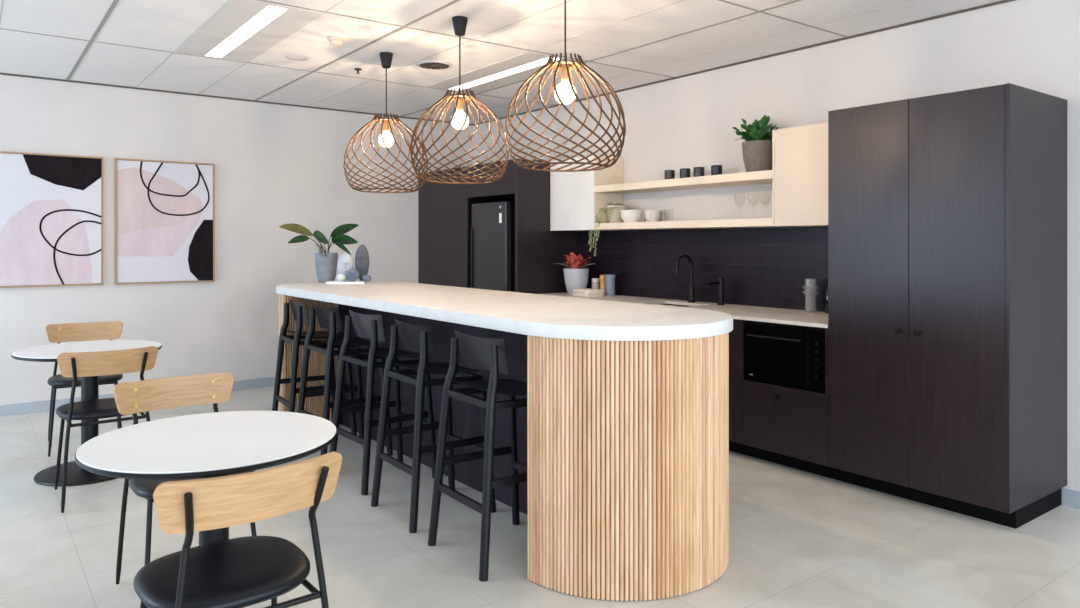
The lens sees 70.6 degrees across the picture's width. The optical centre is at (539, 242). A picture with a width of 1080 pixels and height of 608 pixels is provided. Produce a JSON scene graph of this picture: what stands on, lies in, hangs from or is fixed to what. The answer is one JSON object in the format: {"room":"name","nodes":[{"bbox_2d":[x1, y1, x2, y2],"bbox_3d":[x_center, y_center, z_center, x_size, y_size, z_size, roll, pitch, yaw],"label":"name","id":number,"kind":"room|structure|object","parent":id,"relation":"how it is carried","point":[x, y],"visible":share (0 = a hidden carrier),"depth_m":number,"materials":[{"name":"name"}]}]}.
{"room":"common room","nodes":[
{"label":"common room","id":0,"kind":"room"},
{"bbox_2d":[0,75,473,404],"bbox_3d":[-4.168,0.016,6.115,8.472,2.700,0.100,0,0,-37],"label":"wall","id":1,"kind":"structure","parent":0,"point":[276,165],"depth_m":7.01,"materials":[{"name":"paint"}]},
{"bbox_2d":[0,151,103,287],"bbox_3d":[-3.985,-0.179,6.166,0.796,1.070,0.035,0,0,-37],"label":"framed artwork","id":2,"kind":"object","parent":1,"relation":"attached to","point":[52,205],"visible":1,"depth_m":6.17,"materials":[{"name":"paper"}]},
{"bbox_2d":[0,377,274,416],"bbox_3d":[-4.135,1.323,6.071,8.472,0.085,0.012,0,0,-37],"label":"baseboard","id":3,"kind":"structure","parent":1,"relation":"attached to","point":[41,406],"depth_m":6.21,"materials":[{"name":"grey paint"}]},
{"bbox_2d":[115,158,214,284],"bbox_3d":[-3.279,-0.179,6.696,0.796,1.070,0.035,0,0,-37],"label":"framed artwork","id":4,"kind":"object","parent":1,"relation":"attached to","point":[165,210],"visible":1,"depth_m":6.67,"materials":[{"name":"paper"}]},
{"bbox_2d":[0,73,473,125],"bbox_3d":[-4.135,-1.327,6.071,8.472,0.014,0.012,0,0,-37],"label":"trim","id":5,"kind":"structure","parent":1,"relation":"attached to","point":[0,73],"depth_m":6.87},
{"bbox_2d":[0,0,1001,123],"bbox_3d":[-0.844,-1.364,1.769,8.572,0.060,11.043,0,0,-37],"label":"ceiling","id":6,"kind":"structure","parent":0,"point":[164,25],"depth_m":5.04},
{"bbox_2d":[174,0,323,62],"bbox_3d":[-1.907,-1.331,4.883,0.500,0.006,1.500,0,0,-37],"label":"recessed light","id":7,"kind":"object","parent":6,"relation":"in","point":[241,30],"visible":1,"depth_m":4.78,"materials":[{"name":"grey plastic"}]},
{"bbox_2d":[205,6,286,57],"bbox_3d":[-1.907,-1.331,4.883,0.108,0.004,1.440,0,0,-37],"label":"diffuser","id":8,"kind":"object","parent":7,"relation":"attached to","point":[266,16],"depth_m":4.78,"materials":[{"name":"white plastic"}]},
{"bbox_2d":[284,54,308,60],"bbox_3d":[-1.747,-1.330,5.485,0.170,0.006,0.170,0,0,-37],"label":"ceiling speaker","id":9,"kind":"object","parent":6,"relation":"attached to","point":[298,57],"visible":1,"depth_m":5.48,"materials":[{"name":"grey plastic"}]},
{"bbox_2d":[286,55,307,59],"bbox_3d":[-1.747,-1.331,5.485,0.152,0.004,0.152,0,0,-37],"label":"grille","id":10,"kind":"object","parent":9,"relation":"attached to","point":[292,57],"depth_m":5.48,"materials":[{"name":"grey"}]},
{"bbox_2d":[328,36,343,45],"bbox_3d":[-1.330,-1.310,4.975,0.104,0.047,0.104,0,0,-37],"label":"smoke detector","id":11,"kind":"object","parent":6,"relation":"attached to","point":[334,40],"visible":1,"depth_m":4.94,"materials":[{"name":"beige plastic"}]},
{"bbox_2d":[343,52,427,192],"bbox_3d":[-1.084,-0.847,5.381,0.583,0.971,0.583,0,0,-37],"label":"pendant lamp","id":12,"kind":"object","parent":6,"relation":"hanging from","point":[385,57],"visible":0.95,"depth_m":5.34,"materials":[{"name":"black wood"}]},
{"bbox_2d":[416,60,452,69],"bbox_3d":[-0.791,-1.325,5.720,0.270,0.015,0.270,0,0,-37],"label":"ceiling vent","id":13,"kind":"object","parent":6,"relation":"in","point":[430,64],"visible":1,"depth_m":5.69,"materials":[{"name":"grey metal"}]},
{"bbox_2d":[0,0,911,119],"bbox_3d":[-0.856,-1.332,1.690,8.460,0.004,10.931,0,0,-37],"label":"trim","id":14,"kind":"structure","parent":6,"relation":"attached to","point":[114,3],"depth_m":5.00,"materials":[{"name":"grey metal"}]},
{"bbox_2d":[410,16,508,183],"bbox_3d":[-0.476,-0.847,4.534,0.583,0.971,0.583,0,0,-37],"label":"pendant lamp","id":15,"kind":"object","parent":6,"relation":"hanging from","point":[459,22],"visible":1,"depth_m":4.49,"materials":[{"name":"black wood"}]},
{"bbox_2d":[426,51,578,93],"bbox_3d":[-0.323,-1.331,6.071,0.500,0.006,1.500,0,0,-37],"label":"recessed light","id":16,"kind":"object","parent":6,"relation":"in","point":[520,67],"visible":0.79,"depth_m":6.03,"materials":[{"name":"grey plastic"}]},
{"bbox_2d":[450,57,558,90],"bbox_3d":[-0.323,-1.331,6.071,0.108,0.004,1.440,0,0,-37],"label":"diffuser","id":17,"kind":"object","parent":16,"relation":"attached to","point":[534,64],"depth_m":6.02,"materials":[{"name":"white plastic"}]},
{"bbox_2d":[505,0,625,171],"bbox_3d":[0.122,-0.847,3.701,0.583,0.971,0.583,0,0,-37],"label":"pendant lamp","id":18,"kind":"object","parent":6,"relation":"hanging from","point":[566,72],"visible":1,"depth_m":3.64,"materials":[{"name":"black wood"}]},
{"bbox_2d":[0,386,1079,607],"bbox_3d":[-0.844,1.396,1.769,8.572,0.060,11.043,0,0,-37],"label":"floor","id":19,"kind":"structure","parent":0,"point":[798,538],"depth_m":3.43,"materials":[{"name":"concrete"}]},
{"bbox_2d":[45,321,122,456],"bbox_3d":[-3.077,0.964,5.167,0.467,0.806,0.507,0,0,-32],"label":"dining chair","id":20,"kind":"object","parent":19,"relation":"on","point":[67,332],"visible":0.78,"depth_m":5.26,"materials":[{"name":"brown wood"}]},
{"bbox_2d":[11,340,161,486],"bbox_3d":[-2.669,0.996,4.524,0.767,0.740,0.767,0,0,-37],"label":"cafe table","id":21,"kind":"object","parent":19,"relation":"on","point":[76,475],"visible":0.66,"depth_m":4.48,"materials":[{"name":"black"}]},
{"bbox_2d":[54,346,157,512],"bbox_3d":[-2.380,0.964,4.166,0.467,0.806,0.507,0,0,-37],"label":"dining chair","id":22,"kind":"object","parent":19,"relation":"on","point":[75,364],"visible":0.92,"depth_m":3.99,"materials":[{"name":"brown wood"}]},
{"bbox_2d":[113,372,256,607],"bbox_3d":[-1.384,0.964,3.011,0.467,0.806,0.507,0,0,-39],"label":"dining chair","id":23,"kind":"object","parent":19,"relation":"on","point":[135,397],"visible":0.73,"depth_m":3.12,"materials":[{"name":"brown wood"}]},
{"bbox_2d":[75,411,336,545],"bbox_3d":[-1.052,0.996,2.461,0.767,0.740,0.767,0,0,-37],"label":"cafe table","id":24,"kind":"object","parent":19,"relation":"on","point":[216,444],"visible":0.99,"depth_m":2.38,"materials":[{"name":"white laminate"}]},
{"bbox_2d":[134,451,341,607],"bbox_3d":[-0.842,0.964,2.073,0.467,0.806,0.507,0,0,-39],"label":"dining chair","id":25,"kind":"object","parent":19,"relation":"on","point":[241,572],"visible":1,"depth_m":1.96,"materials":[{"name":"black leather"}]},
{"bbox_2d":[272,298,356,434],"bbox_3d":[-1.598,0.883,5.379,0.486,0.969,0.478,0,0,-33],"label":"bar stool","id":26,"kind":"object","parent":19,"relation":"on","point":[299,311],"visible":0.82,"depth_m":5.31,"materials":[{"name":"black wood"}]},
{"bbox_2d":[297,303,392,455],"bbox_3d":[-1.269,0.883,4.924,0.486,0.969,0.478,0,0,-38],"label":"bar stool","id":27,"kind":"object","parent":19,"relation":"on","point":[328,318],"visible":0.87,"depth_m":4.88,"materials":[{"name":"black wood"}]},
{"bbox_2d":[330,310,436,494],"bbox_3d":[-0.915,0.883,4.452,0.486,0.969,0.478,0,0,-39],"label":"bar stool","id":28,"kind":"object","parent":19,"relation":"on","point":[365,326],"visible":0.9,"depth_m":4.41,"materials":[{"name":"black wood"}]},
{"bbox_2d":[371,319,495,532],"bbox_3d":[-0.546,0.883,3.910,0.486,0.969,0.478,0,0,-36],"label":"bar stool","id":29,"kind":"object","parent":19,"relation":"on","point":[416,338],"visible":0.88,"depth_m":3.85,"materials":[{"name":"black wood"}]},
{"bbox_2d":[428,330,526,581],"bbox_3d":[-0.176,0.883,3.400,0.486,0.969,0.478,0,0,-36],"label":"bar stool","id":30,"kind":"object","parent":19,"relation":"on","point":[489,354],"visible":0.87,"depth_m":3.36,"materials":[{"name":"black wood"}]},
{"bbox_2d":[471,201,514,291],"bbox_3d":[-0.238,0.497,7.316,0.660,1.738,0.590,0,0,-37],"label":"refrigerator","id":31,"kind":"object","parent":19,"relation":"on","point":[493,224],"visible":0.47,"depth_m":7.06,"materials":[{"name":"black metal"}]},
{"bbox_2d":[418,158,577,293],"bbox_3d":[-0.474,0.313,7.666,0.698,2.106,1.849,0,0,-37],"label":"tall cabinet","id":32,"kind":"object","parent":19,"relation":"on","point":[444,210],"visible":0.41,"depth_m":7.14,"materials":[{"name":"black wood"}]},
{"bbox_2d":[276,281,732,600],"bbox_3d":[-0.564,0.842,4.585,1.012,1.049,4.010,0,0,-37],"label":"kitchen island","id":33,"kind":"object","parent":19,"relation":"on","point":[623,427],"visible":0.75,"depth_m":2.99,"materials":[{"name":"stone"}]},
{"bbox_2d":[279,223,358,282],"bbox_3d":[-1.741,0.083,6.093,0.627,0.468,0.291,0,0,0],"label":"potted plant","id":34,"kind":"object","parent":33,"relation":"on","point":[325,263],"visible":0.95,"depth_m":6.03,"materials":[{"name":"green plant"}]},
{"bbox_2d":[325,281,367,283],"bbox_3d":[-1.489,0.308,5.900,0.296,0.017,0.150,0,0,0],"label":"book","id":35,"kind":"object","parent":33,"relation":"on","point":[327,282],"visible":0.88,"depth_m":5.83,"materials":[{"name":"white paper"}]},
{"bbox_2d":[336,274,344,281],"bbox_3d":[-1.528,0.271,5.855,0.070,0.058,0.060,0,0,0],"label":"ornament","id":36,"kind":"object","parent":35,"relation":"on","point":[340,277],"visible":1,"depth_m":5.83,"materials":[{"name":"white ceramic"}]},
{"bbox_2d":[337,253,352,280],"bbox_3d":[-1.511,0.189,5.920,0.124,0.222,0.085,0,0,0],"label":"ornament","id":37,"kind":"object","parent":35,"relation":"on","point":[345,262],"visible":0.83,"depth_m":5.90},
{"bbox_2d":[347,269,358,281],"bbox_3d":[-1.436,0.251,5.851,0.096,0.098,0.070,0,0,0],"label":"ornament","id":38,"kind":"object","parent":35,"relation":"on","point":[352,274],"visible":1,"depth_m":5.83,"materials":[{"name":"blue ceramic"}]},
{"bbox_2d":[355,245,368,280],"bbox_3d":[-1.386,0.158,5.940,0.112,0.285,0.084,0,0,0],"label":"ornament","id":39,"kind":"object","parent":35,"relation":"on","point":[362,256],"visible":0.89,"depth_m":5.92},
{"bbox_2d":[362,275,370,281],"bbox_3d":[-1.331,0.275,5.865,0.070,0.050,0.055,0,0,0],"label":"ornament","id":40,"kind":"object","parent":35,"relation":"on","point":[366,278],"visible":1,"depth_m":5.85,"materials":[{"name":"blue ceramic"}]},
{"bbox_2d":[276,281,732,340],"bbox_3d":[-0.564,0.344,4.585,1.012,0.055,4.010,0,0,-37],"label":"countertop","id":41,"kind":"structure","parent":33,"relation":"on","point":[549,316],"depth_m":3.58,"materials":[{"name":"stone"}]},
{"bbox_2d":[729,319,747,455],"bbox_3d":[0.795,0.924,5.973,0.697,0.883,2.374,0,0,-37],"label":"base cabinet","id":42,"kind":"object","parent":19,"relation":"on","point":[733,446],"visible":0.12,"depth_m":4.83,"materials":[{"name":"black wood"}]},
{"bbox_2d":[542,292,827,327],"bbox_3d":[0.983,0.471,5.708,0.692,0.021,3.024,0,0,-37],"label":"countertop","id":43,"kind":"structure","parent":42,"relation":"on","point":[742,312],"depth_m":5.17,"materials":[{"name":"white stone"}]},
{"bbox_2d":[554,252,593,293],"bbox_3d":[0.312,0.273,6.826,0.283,0.376,0.307,0,0,-44],"label":"potted plant","id":44,"kind":"object","parent":43,"relation":"on","point":[576,277],"visible":0.98,"depth_m":6.76,"materials":[{"name":"red plant"}]},
{"bbox_2d":[572,292,602,296],"bbox_3d":[0.408,0.446,6.538,0.170,0.030,0.240,0,0,-29],"label":"folded cloth","id":45,"kind":"object","parent":43,"relation":"on","point":[573,293],"visible":0.83,"depth_m":6.45,"materials":[{"name":"beige fabric"}]},
{"bbox_2d":[573,288,603,293],"bbox_3d":[0.415,0.415,6.536,0.170,0.030,0.240,0,0,-32],"label":"folded cloth","id":46,"kind":"object","parent":45,"relation":"on","point":[582,290],"visible":1,"depth_m":6.47,"materials":[{"name":"beige fabric"}]},
{"bbox_2d":[592,278,599,288],"bbox_3d":[0.500,0.391,6.832,0.076,0.140,0.076,0,0,-37],"label":"spice jar","id":47,"kind":"object","parent":43,"relation":"on","point":[595,281],"visible":0.77,"depth_m":6.80,"materials":[{"name":"beige"}]},
{"bbox_2d":[600,275,604,294],"bbox_3d":[0.555,0.372,6.692,0.066,0.178,0.066,0,0,-37],"label":"pepper mill","id":48,"kind":"object","parent":43,"relation":"on","point":[602,277],"visible":0.62,"depth_m":6.67,"materials":[{"name":"brown wood"}]},
{"bbox_2d":[605,274,614,295],"bbox_3d":[0.609,0.370,6.620,0.090,0.182,0.090,0,0,-37],"label":"canister","id":49,"kind":"object","parent":43,"relation":"on","point":[609,278],"visible":1,"depth_m":6.58,"materials":[{"name":"blue"}]},
{"bbox_2d":[662,304,686,306],"bbox_3d":[1.017,0.574,5.751,0.286,0.184,0.476,0,0,-37],"label":"sink","id":50,"kind":"object","parent":43,"relation":"in","point":[662,304],"visible":0.03,"depth_m":5.94,"materials":[{"name":"black"}]},
{"bbox_2d":[675,254,694,302],"bbox_3d":[1.098,0.275,5.846,0.202,0.372,0.091,0,0,-37],"label":"tap","id":51,"kind":"object","parent":43,"relation":"on","point":[690,290],"visible":1,"depth_m":5.86,"materials":[{"name":"black metal"}]},
{"bbox_2d":[707,278,727,304],"bbox_3d":[1.284,0.363,5.602,0.173,0.195,0.086,0,0,-17],"label":"tap","id":52,"kind":"object","parent":43,"relation":"on","point":[720,282],"visible":1,"depth_m":5.61,"materials":[{"name":"black metal"}]},
{"bbox_2d":[825,275,827,313],"bbox_3d":[1.884,0.336,4.970,0.056,0.250,0.056,0,0,-37],"label":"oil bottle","id":53,"kind":"object","parent":43,"relation":"on","point":[826,288],"visible":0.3,"depth_m":4.96,"materials":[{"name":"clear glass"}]},
{"bbox_2d":[735,319,840,480],"bbox_3d":[1.690,0.924,4.754,0.728,0.883,0.648,0,0,-37],"label":"base cabinet","id":54,"kind":"object","parent":19,"relation":"on","point":[782,425],"visible":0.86,"depth_m":4.55,"materials":[{"name":"black wood"}]},
{"bbox_2d":[744,322,824,392],"bbox_3d":[1.601,0.677,4.664,0.440,0.358,0.568,0,0,-37],"label":"oven","id":55,"kind":"object","parent":54,"relation":"in","point":[794,357],"visible":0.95,"depth_m":4.52,"materials":[{"name":"black glass"}]},
{"bbox_2d":[828,83,1066,528],"bbox_3d":[2.167,0.312,4.119,0.729,2.107,0.936,0,0,-37],"label":"tall cabinet","id":56,"kind":"object","parent":19,"relation":"on","point":[947,212],"visible":1,"depth_m":3.82,"materials":[{"name":"black wood"}]},
{"bbox_2d":[474,0,1079,503],"bbox_3d":[2.544,0.016,4.311,0.100,2.700,11.043,0,0,-37],"label":"wall","id":57,"kind":"structure","parent":0,"point":[688,121],"depth_m":5.13,"materials":[{"name":"paint"}]},
{"bbox_2d":[550,155,622,230],"bbox_3d":[0.409,-0.423,6.791,0.335,0.632,0.602,0,0,-37],"label":"upper cabinet","id":58,"kind":"object","parent":57,"relation":"attached to","point":[574,204],"visible":0.77,"depth_m":6.62,"materials":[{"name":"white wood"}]},
{"bbox_2d":[594,170,771,193],"bbox_3d":[1.126,-0.450,5.835,0.335,0.056,1.786,0,0,-37],"label":"wall shelf","id":59,"kind":"object","parent":57,"relation":"attached to","point":[756,177],"visible":0.76,"depth_m":5.65,"materials":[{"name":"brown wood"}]},
{"bbox_2d":[665,170,674,179],"bbox_3d":[1.021,-0.523,6.004,0.081,0.090,0.081,0,0,-37],"label":"cup","id":60,"kind":"object","parent":59,"relation":"on","point":[669,174],"visible":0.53,"depth_m":5.97,"materials":[{"name":"black ceramic"}]},
{"bbox_2d":[680,168,689,177],"bbox_3d":[1.117,-0.523,5.876,0.081,0.090,0.081,0,0,-37],"label":"cup","id":61,"kind":"object","parent":59,"relation":"on","point":[684,172],"visible":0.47,"depth_m":5.84,"materials":[{"name":"black ceramic"}]},
{"bbox_2d":[694,167,703,176],"bbox_3d":[1.201,-0.523,5.764,0.081,0.090,0.081,0,0,-37],"label":"cup","id":62,"kind":"object","parent":59,"relation":"on","point":[698,171],"visible":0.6,"depth_m":5.73,"materials":[{"name":"black ceramic"}]},
{"bbox_2d":[711,165,721,174],"bbox_3d":[1.303,-0.523,5.628,0.081,0.090,0.081,0,0,-37],"label":"cup","id":63,"kind":"object","parent":59,"relation":"on","point":[715,169],"visible":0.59,"depth_m":5.59,"materials":[{"name":"black ceramic"}]},
{"bbox_2d":[732,115,778,171],"bbox_3d":[1.506,-0.677,5.332,0.315,0.397,0.308,0,0,0],"label":"potted plant","id":64,"kind":"object","parent":59,"relation":"on","point":[757,148],"visible":0.91,"depth_m":5.26,"materials":[{"name":"green plant"}]},
{"bbox_2d":[594,218,785,229],"bbox_3d":[1.126,-0.135,5.835,0.335,0.054,1.786,0,0,-37],"label":"wall shelf","id":65,"kind":"object","parent":57,"relation":"attached to","point":[754,222],"visible":0.77,"depth_m":5.60,"materials":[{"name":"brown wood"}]},
{"bbox_2d":[588,202,625,255],"bbox_3d":[0.588,-0.120,6.476,0.279,0.471,0.280,0,0,-37],"label":"trailing plant","id":66,"kind":"object","parent":65,"relation":"on","point":[613,213],"visible":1,"depth_m":6.43,"materials":[{"name":"green plant"}]},
{"bbox_2d":[620,210,641,221],"bbox_3d":[0.750,-0.214,6.282,0.180,0.104,0.180,0,0,-37],"label":"ceramic bowl","id":67,"kind":"object","parent":65,"relation":"on","point":[626,215],"visible":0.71,"depth_m":6.22,"materials":[{"name":"white ceramic"}]},
{"bbox_2d":[644,210,659,221],"bbox_3d":[0.919,-0.214,6.240,0.132,0.104,0.132,0,0,-37],"label":"ceramic bowl","id":68,"kind":"object","parent":65,"relation":"on","point":[650,215],"visible":0.78,"depth_m":6.19,"materials":[{"name":"white ceramic"}]},
{"bbox_2d":[578,227,827,311],"bbox_3d":[1.266,0.177,5.921,0.012,0.567,3.024,0,0,-37],"label":"backsplash","id":69,"kind":"structure","parent":57,"relation":"attached to","point":[762,267],"depth_m":5.76,"materials":[{"name":"tile"}]},
{"bbox_2d":[473,0,1014,124],"bbox_3d":[2.533,-1.327,4.232,0.012,0.014,10.931,0,0,-37],"label":"trim","id":70,"kind":"structure","parent":57,"relation":"attached to","point":[1002,1],"depth_m":5.20,"materials":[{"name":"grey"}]},
{"bbox_2d":[772,122,827,226],"bbox_3d":[1.853,-0.423,4.866,0.335,0.632,0.633,0,0,-37],"label":"upper cabinet","id":71,"kind":"object","parent":57,"relation":"attached to","point":[799,154],"visible":0.59,"depth_m":4.85,"materials":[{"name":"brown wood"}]},
{"bbox_2d":[1062,488,1079,508],"bbox_3d":[4.268,1.323,1.920,0.012,0.085,5.150,0,0,-37],"label":"baseboard","id":72,"kind":"structure","parent":57,"relation":"attached to","point":[1071,498],"depth_m":3.94,"materials":[{"name":"grey paint"}]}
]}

